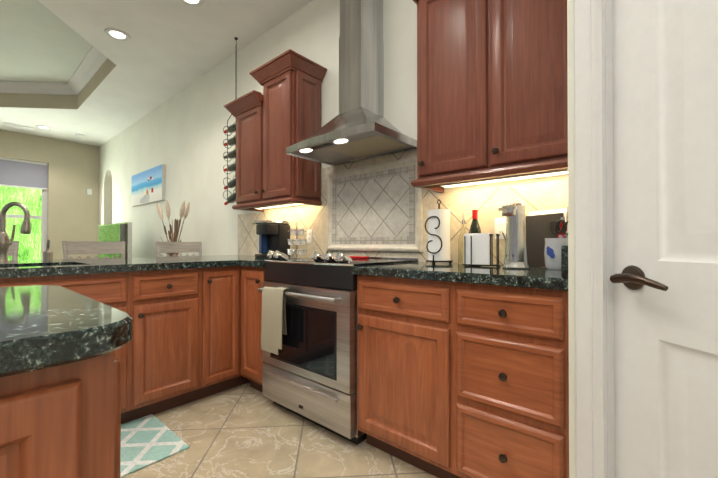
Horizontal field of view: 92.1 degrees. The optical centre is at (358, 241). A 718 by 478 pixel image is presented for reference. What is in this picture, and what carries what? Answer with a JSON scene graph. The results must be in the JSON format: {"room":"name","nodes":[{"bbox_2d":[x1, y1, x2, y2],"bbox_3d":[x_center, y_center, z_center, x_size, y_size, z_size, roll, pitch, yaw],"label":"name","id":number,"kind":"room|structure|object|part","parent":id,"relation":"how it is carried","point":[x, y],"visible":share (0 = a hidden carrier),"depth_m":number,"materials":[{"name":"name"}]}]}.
{"room":"kitchen","nodes":[
{"label":"kitchen","id":0,"kind":"room"},
{"bbox_2d":[0,129,98,258],"bbox_3d":[-7.730,-0.669,4.569,0.150,3.450,7.000,0,-1,41],"label":"wall","id":1,"kind":"structure","parent":0,"point":[73,206],"depth_m":6.77,"materials":[{"name":"beige paint"}]},
{"bbox_2d":[0,166,47,259],"bbox_3d":[-6.241,-0.517,6.291,0.140,1.970,0.865,0,-1,41],"label":"window","id":2,"kind":"structure","parent":1,"relation":"in","point":[32,245],"depth_m":6.45,"materials":[{"name":"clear glass"}]},
{"bbox_2d":[0,157,47,189],"bbox_3d":[-6.239,-1.249,6.294,0.045,0.505,0.855,0,-1,41],"label":"window shade","id":3,"kind":"object","parent":2,"relation":"attached to","point":[23,173],"visible":0.93,"depth_m":6.36,"materials":[{"name":"white fabric"}]},
{"bbox_2d":[87,189,91,194],"bbox_3d":[-5.487,-1.017,7.034,0.033,0.120,0.080,0,-1,41],"label":"light switch","id":4,"kind":"object","parent":1,"relation":"attached to","point":[89,191],"visible":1,"depth_m":7.03,"materials":[{"name":"white plastic"}]},
{"bbox_2d":[0,0,312,146],"bbox_3d":[-3.197,-2.191,0.771,11.990,0.340,7.140,0,-1,41],"label":"ceiling","id":5,"kind":"structure","parent":0,"point":[167,50],"depth_m":3.86,"materials":[{"name":"beige paint"}]},
{"bbox_2d":[3,122,36,130],"bbox_3d":[-5.834,-1.978,5.954,0.190,0.012,0.400,0,-1,41],"label":"ceiling vent","id":6,"kind":"object","parent":5,"relation":"in","point":[19,126],"visible":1,"depth_m":5.93,"materials":[{"name":"white plastic"}]},
{"bbox_2d":[36,125,51,129],"bbox_3d":[-5.449,-1.979,5.979,0.203,0.010,0.203,0,0,32],"label":"recessed light","id":7,"kind":"object","parent":5,"relation":"in","point":[39,126],"depth_m":5.97,"materials":[{"name":"beige"}]},
{"bbox_2d":[0,46,106,94],"bbox_3d":[-5.017,-2.281,2.773,4.704,0.130,4.704,0,-1,41],"label":"crown molding","id":8,"kind":"structure","parent":5,"relation":"attached to","point":[93,61],"depth_m":5.03,"materials":[{"name":"beige paint"}]},
{"bbox_2d":[104,28,129,40],"bbox_3d":[-2.329,-1.997,3.334,0.203,0.010,0.203,0,0,2],"label":"recessed light","id":9,"kind":"object","parent":5,"relation":"in","point":[117,34],"depth_m":3.33,"materials":[{"name":"beige"}]},
{"bbox_2d":[180,0,203,6],"bbox_3d":[-1.384,-2.001,2.838,0.203,0.010,0.203,0,0,35],"label":"recessed light","id":10,"kind":"object","parent":5,"relation":"in","point":[195,3],"depth_m":2.89,"materials":[{"name":"beige"}]},
{"bbox_2d":[223,37,237,204],"bbox_3d":[-1.245,-1.186,3.425,0.320,1.629,0.098,0,-1,41],"label":"wine rack","id":11,"kind":"object","parent":5,"relation":"hanging from","point":[231,155],"visible":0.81,"depth_m":3.40,"materials":[{"name":"metal"}]},
{"bbox_2d":[121,382,437,477],"bbox_3d":[-2.778,1.064,1.351,12.140,0.060,8.600,0,-1,41],"label":"floor","id":12,"kind":"structure","parent":0,"point":[246,430],"depth_m":1.73,"materials":[{"name":"beige tile"}]},
{"bbox_2d":[8,241,18,259],"bbox_3d":[-2.719,0.515,2.452,0.475,1.054,0.470,0,-1,41],"label":"stool","id":13,"kind":"object","parent":12,"relation":"on","point":[13,250],"visible":0.12,"depth_m":2.72,"materials":[{"name":"grey wood"}]},
{"bbox_2d":[0,351,120,477],"bbox_3d":[-0.787,0.590,0.459,0.666,0.876,0.660,0,-1,41],"label":"base cabinet","id":14,"kind":"object","parent":12,"relation":"on","point":[62,421],"visible":0.62,"depth_m":0.42,"materials":[{"name":"brown wood"}]},
{"bbox_2d":[0,285,132,376],"bbox_3d":[-1.080,0.130,0.137,0.715,0.040,1.565,0,-1,41],"label":"countertop","id":15,"kind":"structure","parent":14,"relation":"on","point":[44,326],"depth_m":0.47,"materials":[{"name":"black stone"}]},
{"bbox_2d":[0,271,135,423],"bbox_3d":[-1.785,0.599,1.760,0.651,0.876,0.910,0,-1,41],"label":"base cabinet","id":16,"kind":"object","parent":12,"relation":"on","point":[117,290],"depth_m":1.87,"materials":[{"name":"brown wood"}]},
{"bbox_2d":[0,255,310,277],"bbox_3d":[-1.633,0.144,2.099,1.407,0.040,2.778,0,-1,41],"label":"countertop","id":17,"kind":"structure","parent":16,"relation":"on","point":[21,268],"depth_m":2.07,"materials":[{"name":"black stone"}]},
{"bbox_2d":[0,202,30,262],"bbox_3d":[-2.016,-0.055,2.014,0.187,0.357,0.140,0,-1,41],"label":"faucet","id":18,"kind":"object","parent":17,"relation":"on","point":[5,242],"visible":1,"depth_m":2.00,"materials":[{"name":"silver metal"}]},
{"bbox_2d":[43,239,52,261],"bbox_3d":[-1.951,0.052,2.170,0.062,0.144,0.048,0,-1,41],"label":"soap dispenser","id":19,"kind":"object","parent":17,"relation":"on","point":[47,255],"visible":1,"depth_m":2.16,"materials":[{"name":"silver metal"}]},
{"bbox_2d":[253,220,289,257],"bbox_3d":[-0.747,-0.021,2.862,0.222,0.300,0.271,0,-1,41],"label":"coffee maker","id":20,"kind":"object","parent":17,"relation":"on","point":[274,236],"visible":0.83,"depth_m":2.83,"materials":[{"name":"black plastic"}]},
{"bbox_2d":[287,222,306,258],"bbox_3d":[-0.474,-0.014,2.648,0.156,0.283,0.154,0,-1,41],"label":"carousel","id":21,"kind":"object","parent":17,"relation":"on","point":[297,232],"visible":0.96,"depth_m":2.61,"materials":[{"name":"silver metal"}]},
{"bbox_2d":[62,241,125,258],"bbox_3d":[-2.243,0.519,3.005,0.475,1.054,0.470,0,-1,41],"label":"stool","id":22,"kind":"object","parent":12,"relation":"on","point":[83,247],"visible":0.27,"depth_m":3.13,"materials":[{"name":"grey wood"}]},
{"bbox_2d":[120,414,189,477],"bbox_3d":[-1.314,1.029,1.588,0.510,0.012,0.830,0,-1,41],"label":"kitchen rug","id":23,"kind":"object","parent":12,"relation":"on","point":[148,440],"visible":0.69,"depth_m":1.76,"materials":[{"name":"teal fabric"}]},
{"bbox_2d":[136,268,207,418],"bbox_3d":[-1.361,0.602,2.252,0.651,0.876,0.389,0,-1,41],"label":"base cabinet","id":24,"kind":"object","parent":12,"relation":"on","point":[182,347],"depth_m":2.08,"materials":[{"name":"brown wood"}]},
{"bbox_2d":[157,201,189,255],"bbox_3d":[-2.108,0.293,3.946,0.511,1.517,0.276,0,-1,41],"label":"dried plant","id":25,"kind":"object","parent":12,"relation":"on","point":[184,211],"visible":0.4,"depth_m":3.90,"materials":[{"name":"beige plant"}]},
{"bbox_2d":[155,241,201,256],"bbox_3d":[-1.767,0.523,3.558,0.475,1.054,0.470,0,-1,41],"label":"stool","id":26,"kind":"object","parent":12,"relation":"on","point":[174,247],"visible":0.33,"depth_m":3.69,"materials":[{"name":"grey wood"}]},
{"bbox_2d":[208,266,243,395],"bbox_3d":[-1.148,0.604,2.500,0.651,0.876,0.265,0,-1,41],"label":"base cabinet","id":27,"kind":"object","parent":12,"relation":"on","point":[224,283],"depth_m":2.33,"materials":[{"name":"brown wood"}]},
{"bbox_2d":[241,266,265,391],"bbox_3d":[-0.528,0.605,2.544,0.315,0.875,0.657,0,-1,41],"label":"base cabinet","id":28,"kind":"object","parent":12,"relation":"on","point":[252,278],"visible":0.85,"depth_m":2.32,"materials":[{"name":"brown wood"}]},
{"bbox_2d":[258,250,418,444],"bbox_3d":[-0.140,0.545,2.166,0.761,0.988,0.707,0,-1,41],"label":"range","id":29,"kind":"object","parent":12,"relation":"on","point":[310,371],"visible":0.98,"depth_m":1.85,"materials":[{"name":"silver metal"}]},
{"bbox_2d":[261,286,288,354],"bbox_3d":[-0.487,0.449,2.013,0.205,0.379,0.070,0,-1,41],"label":"dish towel","id":30,"kind":"object","parent":29,"relation":"hanging from","point":[273,326],"visible":0.96,"depth_m":1.99,"materials":[{"name":"beige fabric"}]},
{"bbox_2d":[349,256,368,258],"bbox_3d":[-0.009,0.106,2.409,0.184,0.014,0.081,0,-1,41],"label":"spoon rest","id":31,"kind":"object","parent":29,"relation":"on","point":[363,257],"visible":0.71,"depth_m":2.35,"materials":[{"name":"red plastic"}]},
{"bbox_2d":[357,275,568,477],"bbox_3d":[0.527,0.598,1.636,0.934,0.875,0.657,0,-1,41],"label":"base cabinet","id":32,"kind":"object","parent":12,"relation":"on","point":[460,380],"visible":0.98,"depth_m":1.35,"materials":[{"name":"brown wood"}]},
{"bbox_2d":[352,262,567,290],"bbox_3d":[0.531,0.141,1.644,0.936,0.040,0.646,0,-1,41],"label":"countertop","id":33,"kind":"structure","parent":32,"relation":"on","point":[540,278],"depth_m":1.39,"materials":[{"name":"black stone"}]},
{"bbox_2d":[425,199,452,263],"bbox_3d":[0.448,-0.060,1.934,0.150,0.363,0.148,0,-1,41],"label":"paper towel holder","id":34,"kind":"object","parent":33,"relation":"on","point":[438,243],"visible":1,"depth_m":1.88,"materials":[{"name":"paper"}]},
{"bbox_2d":[458,213,465,263],"bbox_3d":[0.574,-0.018,1.904,0.056,0.280,0.055,0,-1,41],"label":"oil bottle","id":35,"kind":"object","parent":33,"relation":"on","point":[461,246],"visible":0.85,"depth_m":1.89,"materials":[{"name":"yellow glass"}]},
{"bbox_2d":[469,210,480,232],"bbox_3d":[0.629,-0.026,1.876,0.066,0.296,0.064,0,-1,41],"label":"wine bottle","id":36,"kind":"object","parent":33,"relation":"on","point":[475,227],"visible":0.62,"depth_m":1.86,"materials":[{"name":"green glass"}]},
{"bbox_2d":[463,233,500,266],"bbox_3d":[0.606,0.039,1.711,0.170,0.163,0.068,0,0,29],"label":"napkin holder","id":37,"kind":"object","parent":33,"relation":"on","point":[478,249],"visible":1,"depth_m":1.70,"materials":[{"name":"paper"}]},
{"bbox_2d":[498,203,530,268],"bbox_3d":[0.714,-0.027,1.581,0.127,0.293,0.128,0,-1,41],"label":"can opener","id":38,"kind":"object","parent":33,"relation":"on","point":[516,249],"visible":1,"depth_m":1.54,"materials":[{"name":"silver metal"}]},
{"bbox_2d":[526,208,566,266],"bbox_3d":[0.895,-0.019,1.679,0.082,0.283,0.198,0,-1,-42],"label":"leaning board","id":39,"kind":"object","parent":33,"relation":"on","point":[538,227],"visible":0.46,"depth_m":1.69,"materials":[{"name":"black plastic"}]},
{"bbox_2d":[544,217,567,269],"bbox_3d":[0.875,0.004,1.510,0.120,0.230,0.124,0,-1,41],"label":"utensil crock","id":40,"kind":"object","parent":33,"relation":"on","point":[552,253],"visible":0.77,"depth_m":1.48,"materials":[{"name":"white ceramic"}]},
{"bbox_2d":[561,245,567,277],"bbox_3d":[0.872,0.066,1.347,0.031,0.105,0.634,0,-1,41],"label":"countertop side splash","id":41,"kind":"structure","parent":33,"relation":"on","point":[564,261],"depth_m":1.11,"materials":[{"name":"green stone"}]},
{"bbox_3d":[-3.657,0.772,5.129,1.561,0.584,0.523,0,-1,41],"label":"console table","id":42,"kind":"object","parent":12,"relation":"on","visible":0},
{"bbox_2d":[98,222,131,257],"bbox_3d":[-3.651,0.105,5.142,1.241,0.750,0.266,0,-1,41],"label":"flat-screen tv","id":43,"kind":"object","parent":42,"relation":"on","point":[117,232],"visible":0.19,"depth_m":4.99,"materials":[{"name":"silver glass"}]},
{"bbox_2d":[99,0,567,256],"bbox_3d":[-2.089,-0.670,4.425,8.890,3.450,0.140,0,-1,41],"label":"wall","id":44,"kind":"structure","parent":0,"point":[181,136],"depth_m":3.94,"materials":[{"name":"beige paint"}]},
{"bbox_2d":[131,164,164,206],"bbox_3d":[-3.252,-0.839,5.305,1.300,0.500,0.042,0,-1,41],"label":"framed picture","id":45,"kind":"object","parent":44,"relation":"attached to","point":[148,186],"visible":1,"depth_m":5.18,"materials":[{"name":"blue paper"}]},
{"bbox_2d":[224,90,263,211],"bbox_3d":[-0.903,-0.752,3.064,0.483,0.925,0.372,0,-1,41],"label":"upper cabinet","id":46,"kind":"object","parent":44,"relation":"attached to","point":[246,110],"visible":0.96,"depth_m":2.93,"materials":[{"name":"brown wood"}]},
{"bbox_2d":[249,49,326,205],"bbox_3d":[-0.573,-0.834,2.781,0.525,1.085,0.372,0,-1,41],"label":"upper cabinet","id":47,"kind":"object","parent":44,"relation":"attached to","point":[290,81],"visible":0.98,"depth_m":2.66,"materials":[{"name":"brown wood"}]},
{"bbox_2d":[286,0,416,165],"bbox_3d":[-0.066,-1.302,2.265,0.762,1.415,0.498,0,-1,41],"label":"range hood","id":48,"kind":"object","parent":44,"relation":"attached to","point":[359,127],"visible":0.96,"depth_m":2.26,"materials":[{"name":"silver metal"}]},
{"bbox_2d":[238,149,567,264],"bbox_3d":[-0.085,-0.231,2.597,3.109,0.717,0.008,0,-1,41],"label":"tile backsplash","id":49,"kind":"structure","parent":44,"relation":"attached to","point":[486,203],"depth_m":2.12,"materials":[{"name":"beige tile"}]},
{"bbox_2d":[307,229,311,242],"bbox_3d":[-0.411,-0.046,2.867,0.070,0.114,0.007,0,-1,41],"label":"electrical outlet plate","id":50,"kind":"object","parent":49,"relation":"attached to","point":[309,232],"depth_m":2.86,"materials":[{"name":"white plastic"}]},
{"bbox_2d":[327,156,422,251],"bbox_3d":[0.071,-0.236,2.440,0.850,0.605,0.026,0,-1,41],"label":"decorative tile panel","id":51,"kind":"object","parent":49,"relation":"attached to","point":[377,207],"visible":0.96,"depth_m":2.40,"materials":[{"name":"tile"}]},
{"bbox_2d":[495,217,505,238],"bbox_3d":[0.764,-0.073,1.856,0.070,0.114,0.007,0,-1,41],"label":"electrical outlet plate","id":52,"kind":"object","parent":49,"relation":"attached to","point":[500,226],"depth_m":1.86,"materials":[{"name":"white plastic"}]},
{"bbox_2d":[411,0,567,192],"bbox_3d":[0.651,-0.851,1.728,0.853,1.105,0.372,0,-1,41],"label":"upper cabinet","id":53,"kind":"object","parent":44,"relation":"attached to","point":[492,92],"visible":0.9,"depth_m":1.62,"materials":[{"name":"brown wood"}]},
{"bbox_2d":[254,169,567,208],"bbox_3d":[0.011,-0.318,2.371,2.510,0.021,0.070,0,-1,41],"label":"under-cabinet light","id":54,"kind":"object","parent":53,"relation":"attached to","point":[518,177],"visible":0.54,"depth_m":1.76,"materials":[{"name":"white plastic"}]},
{"bbox_2d":[567,0,575,477],"bbox_3d":[0.924,-0.692,1.265,0.160,3.450,0.720,0,-1,41],"label":"wall","id":55,"kind":"structure","parent":0,"point":[571,242],"depth_m":1.03,"materials":[{"name":"beige paint"}]},
{"bbox_3d":[0.997,-0.705,-0.531,2.572,3.450,2.094,0,-1,41],"label":"wall","id":56,"kind":"structure","parent":0,"visible":0},
{"bbox_2d":[574,0,614,477],"bbox_3d":[0.782,-0.245,0.565,0.139,2.546,0.942,0,0,-11],"label":"door frame","id":57,"kind":"structure","parent":56,"relation":"attached to","point":[594,243],"depth_m":0.94,"materials":[{"name":"white wood"}]},
{"bbox_2d":[610,0,717,477],"bbox_3d":[0.724,-0.202,0.554,0.169,2.436,0.758,0,0,-11],"label":"pantry door","id":58,"kind":"structure","parent":56,"relation":"in","point":[665,122],"depth_m":0.80,"materials":[{"name":"white wood"}]},
{"bbox_3d":[0.671,0.090,0.834,0.110,0.062,0.128,0,-1,41],"label":"pantry door handle","id":59,"kind":"part","parent":58,"relation":"part of","materials":[{"name":"brown metal"}]}
]}

